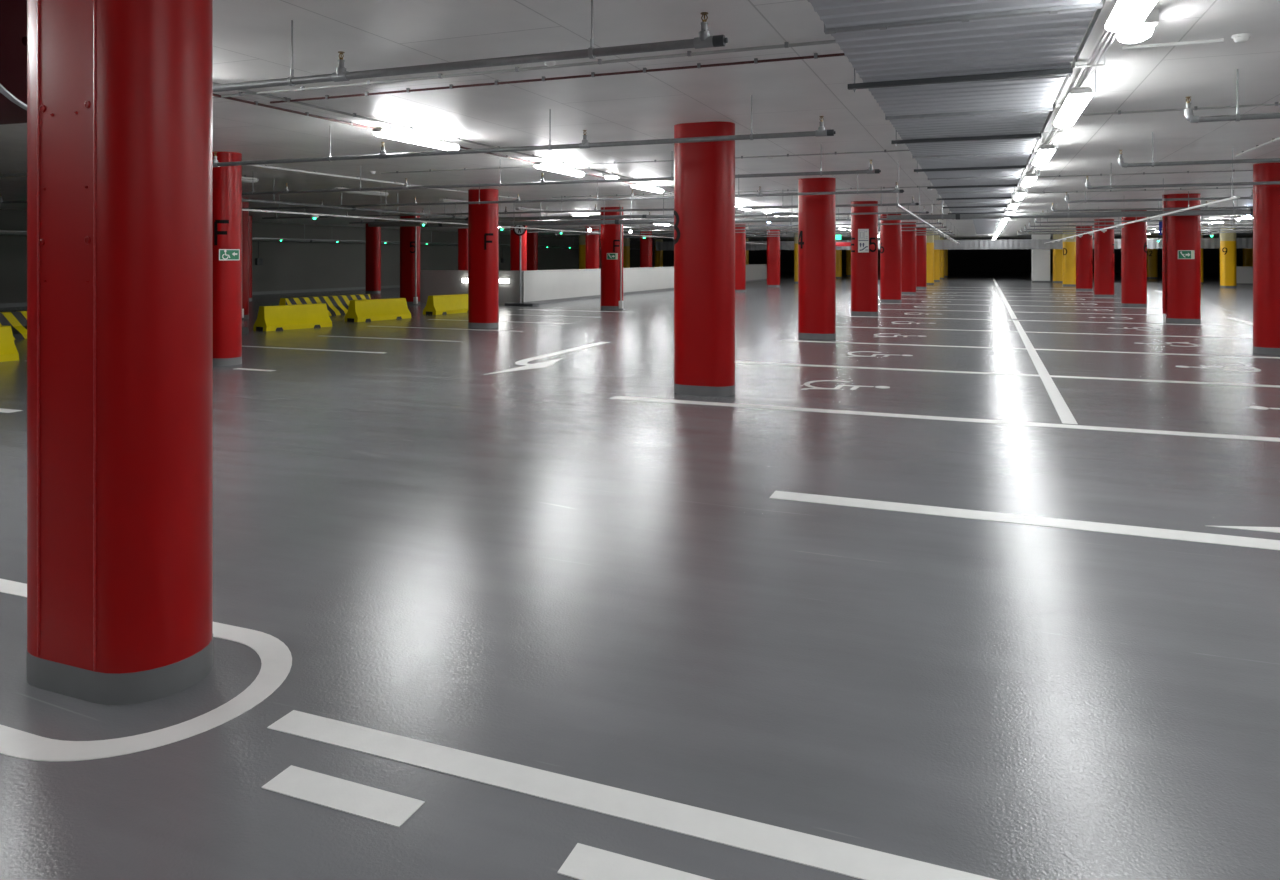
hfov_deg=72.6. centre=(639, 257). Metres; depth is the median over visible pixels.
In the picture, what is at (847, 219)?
pipe
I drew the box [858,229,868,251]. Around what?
sign
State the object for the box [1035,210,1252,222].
pipe
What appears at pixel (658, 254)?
concrete column
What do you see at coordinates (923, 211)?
pipe
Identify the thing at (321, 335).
bay line
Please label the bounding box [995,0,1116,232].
cable tray
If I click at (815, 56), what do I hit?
conduit
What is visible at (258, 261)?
box
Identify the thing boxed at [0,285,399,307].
baseboard
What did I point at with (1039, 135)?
support
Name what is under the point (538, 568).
floor
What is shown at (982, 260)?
wall
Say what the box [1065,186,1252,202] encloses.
pipe
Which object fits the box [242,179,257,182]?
diffuser
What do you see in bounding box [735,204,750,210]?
lamp
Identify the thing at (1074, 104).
diffuser
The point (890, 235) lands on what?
concrete column
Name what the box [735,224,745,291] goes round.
concrete column
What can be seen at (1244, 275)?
wall
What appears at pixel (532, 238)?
concrete column
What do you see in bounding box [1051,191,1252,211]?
pipe
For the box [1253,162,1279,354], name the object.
concrete column
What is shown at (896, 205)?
rail
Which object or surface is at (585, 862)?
lane dash
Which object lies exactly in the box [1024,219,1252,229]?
pipe
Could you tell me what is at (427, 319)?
bay line
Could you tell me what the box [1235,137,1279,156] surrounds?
conduit
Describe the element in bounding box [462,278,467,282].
wall lamp
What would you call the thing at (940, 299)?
bay line
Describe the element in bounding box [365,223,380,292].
concrete column
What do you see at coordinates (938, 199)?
support
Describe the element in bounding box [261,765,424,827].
lane dash
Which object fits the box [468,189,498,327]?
concrete column
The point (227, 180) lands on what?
concrete column
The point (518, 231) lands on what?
round sign
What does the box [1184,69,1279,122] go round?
pipe
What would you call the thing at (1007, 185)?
support
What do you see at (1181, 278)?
concrete column
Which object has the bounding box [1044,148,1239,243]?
rail
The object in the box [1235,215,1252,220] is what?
lamp
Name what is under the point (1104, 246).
concrete column
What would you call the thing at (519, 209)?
diffuser
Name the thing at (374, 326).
bay line
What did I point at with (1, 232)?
pipe
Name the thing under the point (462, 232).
concrete column
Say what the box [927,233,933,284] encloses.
concrete column
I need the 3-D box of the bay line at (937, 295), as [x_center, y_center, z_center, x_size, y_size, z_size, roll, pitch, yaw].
[14.281,1.499,34.035,8.500,0.002,0.170,0,0,21]
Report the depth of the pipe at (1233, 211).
20.10 m
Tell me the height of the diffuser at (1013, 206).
0.057 m
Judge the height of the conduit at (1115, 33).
0.020 m
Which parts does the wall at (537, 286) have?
skirting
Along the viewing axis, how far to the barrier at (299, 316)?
18.40 m
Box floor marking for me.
[0,578,291,760]
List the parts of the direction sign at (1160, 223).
panel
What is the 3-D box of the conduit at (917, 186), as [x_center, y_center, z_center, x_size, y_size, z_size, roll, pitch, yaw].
[1.950,-1.460,19.325,8.700,0.035,0.024,0,0,21]
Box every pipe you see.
[0,95,835,177]
[0,144,880,203]
[0,224,639,249]
[213,0,727,91]
[242,174,903,209]
[242,179,466,218]
[262,193,918,218]
[349,206,928,223]
[368,202,797,226]
[374,200,797,220]
[420,206,935,226]
[499,220,941,229]
[527,222,945,232]
[555,221,948,234]
[623,226,952,235]
[623,231,953,237]
[887,190,1252,219]
[1017,230,1252,234]
[1021,228,1244,232]
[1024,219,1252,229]
[1029,220,1252,226]
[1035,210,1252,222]
[1042,201,1227,217]
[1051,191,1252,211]
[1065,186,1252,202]
[1085,163,1279,188]
[1118,132,1279,167]
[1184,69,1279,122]
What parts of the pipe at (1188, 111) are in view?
hanger rod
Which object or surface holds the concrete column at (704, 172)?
on the floor
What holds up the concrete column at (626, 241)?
on the floor
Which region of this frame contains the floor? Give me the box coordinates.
[0,270,1279,879]
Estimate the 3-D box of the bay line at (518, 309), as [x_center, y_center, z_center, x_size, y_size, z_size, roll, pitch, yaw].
[-1.863,1.499,24.798,3.600,0.002,0.110,0,0,21]
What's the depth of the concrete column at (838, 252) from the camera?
64.64 m
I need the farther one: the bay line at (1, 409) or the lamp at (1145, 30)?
the bay line at (1, 409)
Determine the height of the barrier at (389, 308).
0.500 m
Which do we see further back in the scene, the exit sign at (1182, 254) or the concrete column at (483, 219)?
the exit sign at (1182, 254)
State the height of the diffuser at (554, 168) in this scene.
0.057 m
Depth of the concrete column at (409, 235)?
27.86 m
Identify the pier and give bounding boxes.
[1031,234,1049,282]
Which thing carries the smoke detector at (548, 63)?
attached to the ceiling
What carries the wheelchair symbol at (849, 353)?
on the floor
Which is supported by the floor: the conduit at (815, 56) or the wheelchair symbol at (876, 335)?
the wheelchair symbol at (876, 335)
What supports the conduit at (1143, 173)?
attached to the ceiling
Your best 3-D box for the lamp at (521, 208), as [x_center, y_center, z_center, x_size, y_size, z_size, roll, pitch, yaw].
[-3.166,-1.410,25.310,0.142,0.140,1.624,0,0,21]
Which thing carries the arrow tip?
on the floor
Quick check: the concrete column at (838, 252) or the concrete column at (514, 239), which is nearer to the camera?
the concrete column at (514, 239)
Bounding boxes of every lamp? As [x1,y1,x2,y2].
[242,175,258,182]
[333,187,388,196]
[373,125,459,149]
[439,199,467,204]
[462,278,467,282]
[499,278,509,283]
[515,206,545,210]
[534,159,583,176]
[573,212,595,215]
[602,173,619,178]
[631,182,663,192]
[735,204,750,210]
[1009,200,1020,208]
[1014,190,1025,199]
[1021,166,1039,186]
[1032,133,1058,165]
[1053,70,1095,127]
[1105,0,1157,31]
[1112,8,1158,42]
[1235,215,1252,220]
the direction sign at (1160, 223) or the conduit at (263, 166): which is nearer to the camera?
the conduit at (263, 166)
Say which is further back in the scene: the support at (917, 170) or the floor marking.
the support at (917, 170)
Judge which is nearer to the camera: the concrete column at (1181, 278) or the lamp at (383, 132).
the lamp at (383, 132)
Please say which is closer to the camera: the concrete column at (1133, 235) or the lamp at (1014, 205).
the lamp at (1014, 205)
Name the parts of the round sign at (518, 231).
post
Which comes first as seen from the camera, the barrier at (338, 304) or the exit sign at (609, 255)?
the barrier at (338, 304)
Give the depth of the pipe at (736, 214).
22.12 m
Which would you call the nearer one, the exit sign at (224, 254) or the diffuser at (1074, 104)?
the diffuser at (1074, 104)
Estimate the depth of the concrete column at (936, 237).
55.43 m
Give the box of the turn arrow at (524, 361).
[484,342,608,374]
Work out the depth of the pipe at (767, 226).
40.35 m
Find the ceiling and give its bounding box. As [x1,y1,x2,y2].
[0,0,1279,241]
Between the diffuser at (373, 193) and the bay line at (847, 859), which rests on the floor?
the bay line at (847, 859)
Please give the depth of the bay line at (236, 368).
11.71 m
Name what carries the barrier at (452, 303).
on the floor
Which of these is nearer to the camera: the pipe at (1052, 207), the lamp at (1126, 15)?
the lamp at (1126, 15)
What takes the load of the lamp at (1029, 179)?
hanging from the ceiling
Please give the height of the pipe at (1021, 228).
0.409 m
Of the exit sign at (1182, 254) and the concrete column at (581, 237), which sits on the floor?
the concrete column at (581, 237)
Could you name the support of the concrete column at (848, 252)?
on the floor
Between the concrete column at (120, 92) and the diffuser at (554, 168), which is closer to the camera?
the concrete column at (120, 92)
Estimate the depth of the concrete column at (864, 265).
22.66 m
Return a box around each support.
[848,65,1072,91]
[891,130,1041,145]
[914,162,1025,173]
[927,184,1017,188]
[936,197,1011,200]
[943,206,1006,208]
[948,211,1003,213]
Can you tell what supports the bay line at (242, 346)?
on the floor
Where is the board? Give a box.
[836,242,850,245]
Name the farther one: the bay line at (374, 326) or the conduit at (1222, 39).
the bay line at (374, 326)
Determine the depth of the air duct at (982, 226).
36.56 m
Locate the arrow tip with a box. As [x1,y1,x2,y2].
[1211,526,1279,532]
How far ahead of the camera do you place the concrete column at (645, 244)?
47.57 m
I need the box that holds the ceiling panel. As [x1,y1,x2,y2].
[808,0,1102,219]
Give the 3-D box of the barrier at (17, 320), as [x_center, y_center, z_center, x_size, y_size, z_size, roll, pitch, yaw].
[-12.111,1.250,15.393,0.480,0.500,2.940,0,0,27]
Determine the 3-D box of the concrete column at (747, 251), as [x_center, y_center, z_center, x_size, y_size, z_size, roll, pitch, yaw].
[8.063,0.010,67.441,0.694,2.980,0.414,0,0,21]
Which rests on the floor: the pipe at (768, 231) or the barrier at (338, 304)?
the barrier at (338, 304)
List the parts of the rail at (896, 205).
hanger rod, hanger rod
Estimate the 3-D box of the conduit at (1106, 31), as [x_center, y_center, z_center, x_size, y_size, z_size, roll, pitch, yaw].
[9.796,-1.385,23.012,0.020,0.020,54.000,0,0,21]
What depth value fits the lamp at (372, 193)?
18.51 m
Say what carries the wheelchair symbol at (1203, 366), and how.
on the floor
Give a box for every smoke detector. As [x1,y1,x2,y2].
[544,61,556,66]
[1231,33,1250,42]
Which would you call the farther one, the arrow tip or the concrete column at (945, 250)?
the concrete column at (945, 250)
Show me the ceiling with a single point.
(252, 38)
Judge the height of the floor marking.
0.002 m
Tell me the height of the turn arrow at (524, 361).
0.003 m
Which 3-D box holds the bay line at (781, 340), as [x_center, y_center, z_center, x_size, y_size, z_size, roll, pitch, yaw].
[6.531,1.499,14.303,8.500,0.002,0.170,0,0,21]
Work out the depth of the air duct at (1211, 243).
49.71 m
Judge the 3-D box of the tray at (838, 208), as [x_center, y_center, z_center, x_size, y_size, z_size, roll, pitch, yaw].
[4.624,-1.318,26.547,7.002,0.324,0.308,0,0,21]
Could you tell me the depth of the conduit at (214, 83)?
9.80 m
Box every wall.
[0,209,673,303]
[420,270,517,303]
[517,264,766,303]
[749,248,1242,272]
[1236,266,1252,284]
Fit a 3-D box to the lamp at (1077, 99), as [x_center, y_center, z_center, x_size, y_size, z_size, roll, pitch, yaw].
[3.652,-1.339,7.327,0.223,0.279,1.574,0,0,21]
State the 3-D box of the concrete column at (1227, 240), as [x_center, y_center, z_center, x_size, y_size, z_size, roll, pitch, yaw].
[29.575,0.010,43.842,0.694,2.980,0.416,0,0,21]
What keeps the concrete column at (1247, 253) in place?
on the floor
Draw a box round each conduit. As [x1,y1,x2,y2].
[213,40,835,97]
[213,82,839,225]
[213,93,755,209]
[247,165,519,198]
[270,53,844,103]
[381,150,909,173]
[552,186,933,197]
[664,204,945,210]
[1010,31,1112,209]
[1011,32,1117,209]
[1013,30,1107,201]
[1028,187,1252,193]
[1039,170,1252,177]
[1083,102,1279,115]
[1122,38,1223,49]
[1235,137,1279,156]
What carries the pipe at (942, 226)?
hanging from the ceiling
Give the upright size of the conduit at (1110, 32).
0.020 m
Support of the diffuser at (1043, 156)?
attached to the lamp at (1045, 152)
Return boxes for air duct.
[656,231,1252,250]
[973,219,999,233]
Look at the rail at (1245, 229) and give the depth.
27.07 m
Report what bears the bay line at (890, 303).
on the floor
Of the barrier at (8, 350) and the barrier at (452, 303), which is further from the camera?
the barrier at (452, 303)
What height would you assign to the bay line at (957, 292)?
0.002 m
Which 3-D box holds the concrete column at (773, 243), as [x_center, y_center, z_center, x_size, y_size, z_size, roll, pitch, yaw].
[6.912,0.010,45.170,0.694,2.980,0.414,0,0,21]
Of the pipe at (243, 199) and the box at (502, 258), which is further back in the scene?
the box at (502, 258)
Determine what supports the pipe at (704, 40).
hanging from the ceiling
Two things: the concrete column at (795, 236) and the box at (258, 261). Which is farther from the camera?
the concrete column at (795, 236)
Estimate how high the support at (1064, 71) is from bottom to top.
0.185 m
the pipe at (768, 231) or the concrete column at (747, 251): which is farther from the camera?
the concrete column at (747, 251)
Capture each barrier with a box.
[0,311,26,339]
[0,325,18,361]
[253,303,331,330]
[279,294,370,315]
[344,298,410,321]
[423,294,467,314]
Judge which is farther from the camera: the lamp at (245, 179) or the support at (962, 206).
the support at (962, 206)
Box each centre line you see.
[997,287,1016,318]
[1013,321,1077,423]
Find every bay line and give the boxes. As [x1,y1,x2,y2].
[0,408,22,412]
[236,368,275,370]
[242,346,384,352]
[267,710,996,879]
[321,335,460,341]
[374,326,521,331]
[427,319,571,323]
[499,314,583,316]
[518,309,613,311]
[610,396,1279,441]
[735,361,1279,386]
[769,491,1279,549]
[781,340,1279,357]
[836,326,1252,338]
[845,316,1228,325]
[886,309,1146,314]
[890,303,1126,307]
[937,295,1087,297]
[940,299,1078,301]
[957,292,1115,294]
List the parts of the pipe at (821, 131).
hanger rod, hanger rod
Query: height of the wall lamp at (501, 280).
0.180 m
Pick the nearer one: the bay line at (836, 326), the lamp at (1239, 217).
the bay line at (836, 326)
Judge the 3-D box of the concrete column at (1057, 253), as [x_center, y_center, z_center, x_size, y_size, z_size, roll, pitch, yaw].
[25.479,0.010,53.026,0.694,2.980,0.414,0,0,21]
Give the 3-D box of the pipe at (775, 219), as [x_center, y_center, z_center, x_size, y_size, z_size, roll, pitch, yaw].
[-1.483,-1.157,21.936,12.245,0.646,0.131,0,0,17]
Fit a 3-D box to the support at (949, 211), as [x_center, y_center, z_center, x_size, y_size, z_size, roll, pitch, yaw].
[10.085,-1.387,26.196,1.580,0.185,0.052,0,0,21]
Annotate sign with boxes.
[219,249,239,259]
[505,225,538,305]
[607,253,617,258]
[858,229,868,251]
[1159,210,1161,234]
[1178,250,1194,258]
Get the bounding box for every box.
[255,241,262,264]
[501,247,504,262]
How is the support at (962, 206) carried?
hanging from the ceiling
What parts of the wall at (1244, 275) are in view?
skirting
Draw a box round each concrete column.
[26,0,212,704]
[213,151,241,365]
[242,197,248,318]
[249,216,251,300]
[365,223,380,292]
[400,212,419,304]
[458,228,467,269]
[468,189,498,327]
[510,226,526,270]
[527,233,537,270]
[579,235,584,268]
[585,226,599,268]
[600,207,622,309]
[623,238,629,267]
[640,231,651,266]
[655,240,662,266]
[674,121,734,396]
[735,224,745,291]
[746,239,748,264]
[767,230,779,286]
[794,233,797,282]
[798,178,835,339]
[836,238,841,277]
[846,240,850,275]
[851,201,877,315]
[880,214,900,302]
[901,222,915,294]
[916,228,926,288]
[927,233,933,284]
[934,235,939,281]
[940,237,943,278]
[944,239,947,276]
[1053,234,1062,282]
[1063,230,1075,285]
[1076,226,1092,290]
[1094,219,1114,297]
[1121,210,1146,306]
[1147,238,1157,278]
[1162,193,1200,323]
[1201,233,1202,283]
[1220,228,1236,287]
[1243,248,1252,266]
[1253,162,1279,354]
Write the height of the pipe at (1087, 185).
0.409 m
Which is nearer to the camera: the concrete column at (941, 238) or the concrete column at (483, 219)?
the concrete column at (483, 219)
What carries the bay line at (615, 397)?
on the floor
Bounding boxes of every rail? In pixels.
[0,230,635,248]
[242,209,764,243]
[895,161,959,243]
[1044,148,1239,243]
[1147,229,1252,240]
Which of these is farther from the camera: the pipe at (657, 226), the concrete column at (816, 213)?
the pipe at (657, 226)
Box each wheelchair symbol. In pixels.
[801,380,889,389]
[846,351,912,356]
[874,333,925,336]
[891,321,935,323]
[1112,327,1159,329]
[1136,342,1199,346]
[1176,365,1260,371]
[1248,406,1279,408]
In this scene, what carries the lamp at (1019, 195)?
hanging from the ceiling
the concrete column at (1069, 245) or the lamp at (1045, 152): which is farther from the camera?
the concrete column at (1069, 245)
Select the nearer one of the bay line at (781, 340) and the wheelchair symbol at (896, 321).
the bay line at (781, 340)
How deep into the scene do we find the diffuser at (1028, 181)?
13.72 m
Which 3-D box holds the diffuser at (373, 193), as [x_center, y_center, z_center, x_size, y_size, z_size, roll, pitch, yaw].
[-5.872,-1.369,18.422,0.142,0.057,1.580,0,0,21]
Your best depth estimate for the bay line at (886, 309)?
23.99 m
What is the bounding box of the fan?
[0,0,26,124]
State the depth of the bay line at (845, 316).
20.89 m
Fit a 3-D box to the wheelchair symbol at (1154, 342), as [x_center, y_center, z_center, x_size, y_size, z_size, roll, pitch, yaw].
[9.198,1.498,15.272,0.986,0.003,0.897,0,0,21]
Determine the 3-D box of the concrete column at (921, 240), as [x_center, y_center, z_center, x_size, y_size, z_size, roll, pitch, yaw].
[13.614,0.010,42.538,0.694,2.980,0.414,0,0,21]
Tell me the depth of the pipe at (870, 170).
12.81 m
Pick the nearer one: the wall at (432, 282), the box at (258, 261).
the wall at (432, 282)
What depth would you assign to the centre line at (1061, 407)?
10.40 m
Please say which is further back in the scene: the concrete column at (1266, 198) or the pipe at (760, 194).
the pipe at (760, 194)
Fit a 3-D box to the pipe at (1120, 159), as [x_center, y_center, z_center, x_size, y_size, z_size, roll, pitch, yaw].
[10.570,-1.276,8.451,10.502,0.409,0.060,0,0,21]
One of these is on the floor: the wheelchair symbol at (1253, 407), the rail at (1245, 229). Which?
the wheelchair symbol at (1253, 407)
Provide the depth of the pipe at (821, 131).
8.66 m
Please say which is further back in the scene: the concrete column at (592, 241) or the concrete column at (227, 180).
the concrete column at (592, 241)
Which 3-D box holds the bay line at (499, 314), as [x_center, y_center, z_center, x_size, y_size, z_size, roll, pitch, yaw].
[-2.668,1.499,22.750,3.600,0.002,0.110,0,0,21]
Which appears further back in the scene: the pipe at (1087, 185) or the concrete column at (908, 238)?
the concrete column at (908, 238)
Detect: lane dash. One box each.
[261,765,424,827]
[557,843,712,879]
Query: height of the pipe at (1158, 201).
0.409 m
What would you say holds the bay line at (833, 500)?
on the floor
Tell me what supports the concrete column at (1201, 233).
on the floor
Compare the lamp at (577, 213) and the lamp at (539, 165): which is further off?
the lamp at (577, 213)
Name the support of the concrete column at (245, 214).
on the floor
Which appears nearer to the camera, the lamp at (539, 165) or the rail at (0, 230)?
the lamp at (539, 165)
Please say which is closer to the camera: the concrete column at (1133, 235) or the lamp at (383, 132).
the lamp at (383, 132)
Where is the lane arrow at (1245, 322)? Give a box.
[1228,318,1252,325]
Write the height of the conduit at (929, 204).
0.035 m
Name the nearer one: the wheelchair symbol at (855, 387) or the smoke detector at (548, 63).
the smoke detector at (548, 63)
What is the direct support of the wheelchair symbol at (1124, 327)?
on the floor
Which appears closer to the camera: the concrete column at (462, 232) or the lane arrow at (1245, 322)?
the lane arrow at (1245, 322)
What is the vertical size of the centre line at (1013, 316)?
0.002 m
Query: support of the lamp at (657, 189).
hanging from the ceiling
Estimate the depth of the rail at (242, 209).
18.28 m
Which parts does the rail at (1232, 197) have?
hanger rod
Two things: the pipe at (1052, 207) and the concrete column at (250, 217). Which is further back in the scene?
the concrete column at (250, 217)
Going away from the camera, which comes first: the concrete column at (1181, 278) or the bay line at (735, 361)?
the bay line at (735, 361)
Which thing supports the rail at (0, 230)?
hanging from the ceiling
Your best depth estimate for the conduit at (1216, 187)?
18.73 m
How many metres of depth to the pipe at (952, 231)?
44.02 m
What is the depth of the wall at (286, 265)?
39.30 m
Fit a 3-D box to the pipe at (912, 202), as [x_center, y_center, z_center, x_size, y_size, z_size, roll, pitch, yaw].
[-2.368,-1.276,20.913,17.300,0.409,0.060,0,0,21]
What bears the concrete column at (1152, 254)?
on the floor
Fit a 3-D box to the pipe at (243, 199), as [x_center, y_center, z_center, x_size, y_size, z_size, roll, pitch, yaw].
[-6.176,-1.242,18.058,0.072,0.476,9.300,0,0,21]
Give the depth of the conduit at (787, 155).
13.18 m
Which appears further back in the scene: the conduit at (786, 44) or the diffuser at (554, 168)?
the diffuser at (554, 168)
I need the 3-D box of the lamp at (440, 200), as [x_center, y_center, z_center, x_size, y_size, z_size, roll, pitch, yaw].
[-4.519,-1.410,21.866,0.142,0.140,1.624,0,0,21]
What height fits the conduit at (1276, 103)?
0.035 m
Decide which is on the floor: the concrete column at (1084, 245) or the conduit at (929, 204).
the concrete column at (1084, 245)
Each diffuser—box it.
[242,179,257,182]
[341,191,387,196]
[499,279,508,282]
[515,208,538,210]
[534,165,583,176]
[1009,204,1018,208]
[1021,176,1036,186]
[1032,149,1055,165]
[1053,93,1092,127]
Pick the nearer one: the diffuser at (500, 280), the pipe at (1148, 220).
the pipe at (1148, 220)
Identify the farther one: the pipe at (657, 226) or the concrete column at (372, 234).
the concrete column at (372, 234)
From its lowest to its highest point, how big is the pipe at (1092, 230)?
0.409 m
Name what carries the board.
hanging from the ceiling
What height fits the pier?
2.976 m
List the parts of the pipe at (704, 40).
hanger rod, hanger rod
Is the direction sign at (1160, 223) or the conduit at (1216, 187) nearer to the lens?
the conduit at (1216, 187)
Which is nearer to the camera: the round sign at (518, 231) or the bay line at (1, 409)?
the bay line at (1, 409)
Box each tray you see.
[838,208,886,218]
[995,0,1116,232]
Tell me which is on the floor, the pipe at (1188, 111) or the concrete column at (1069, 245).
the concrete column at (1069, 245)
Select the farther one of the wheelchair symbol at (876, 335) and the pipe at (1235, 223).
the pipe at (1235, 223)
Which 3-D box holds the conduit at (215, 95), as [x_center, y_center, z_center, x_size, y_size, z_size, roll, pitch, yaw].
[-0.820,-1.460,15.363,0.024,0.035,24.000,0,0,21]
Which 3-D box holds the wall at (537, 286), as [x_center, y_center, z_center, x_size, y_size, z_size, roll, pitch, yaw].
[2.426,0.955,43.515,0.240,1.090,34.020,0,0,21]
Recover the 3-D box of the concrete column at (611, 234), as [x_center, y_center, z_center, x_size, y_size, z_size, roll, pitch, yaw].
[-0.800,0.010,25.475,0.737,2.980,0.416,0,0,21]
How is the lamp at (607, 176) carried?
attached to the ceiling

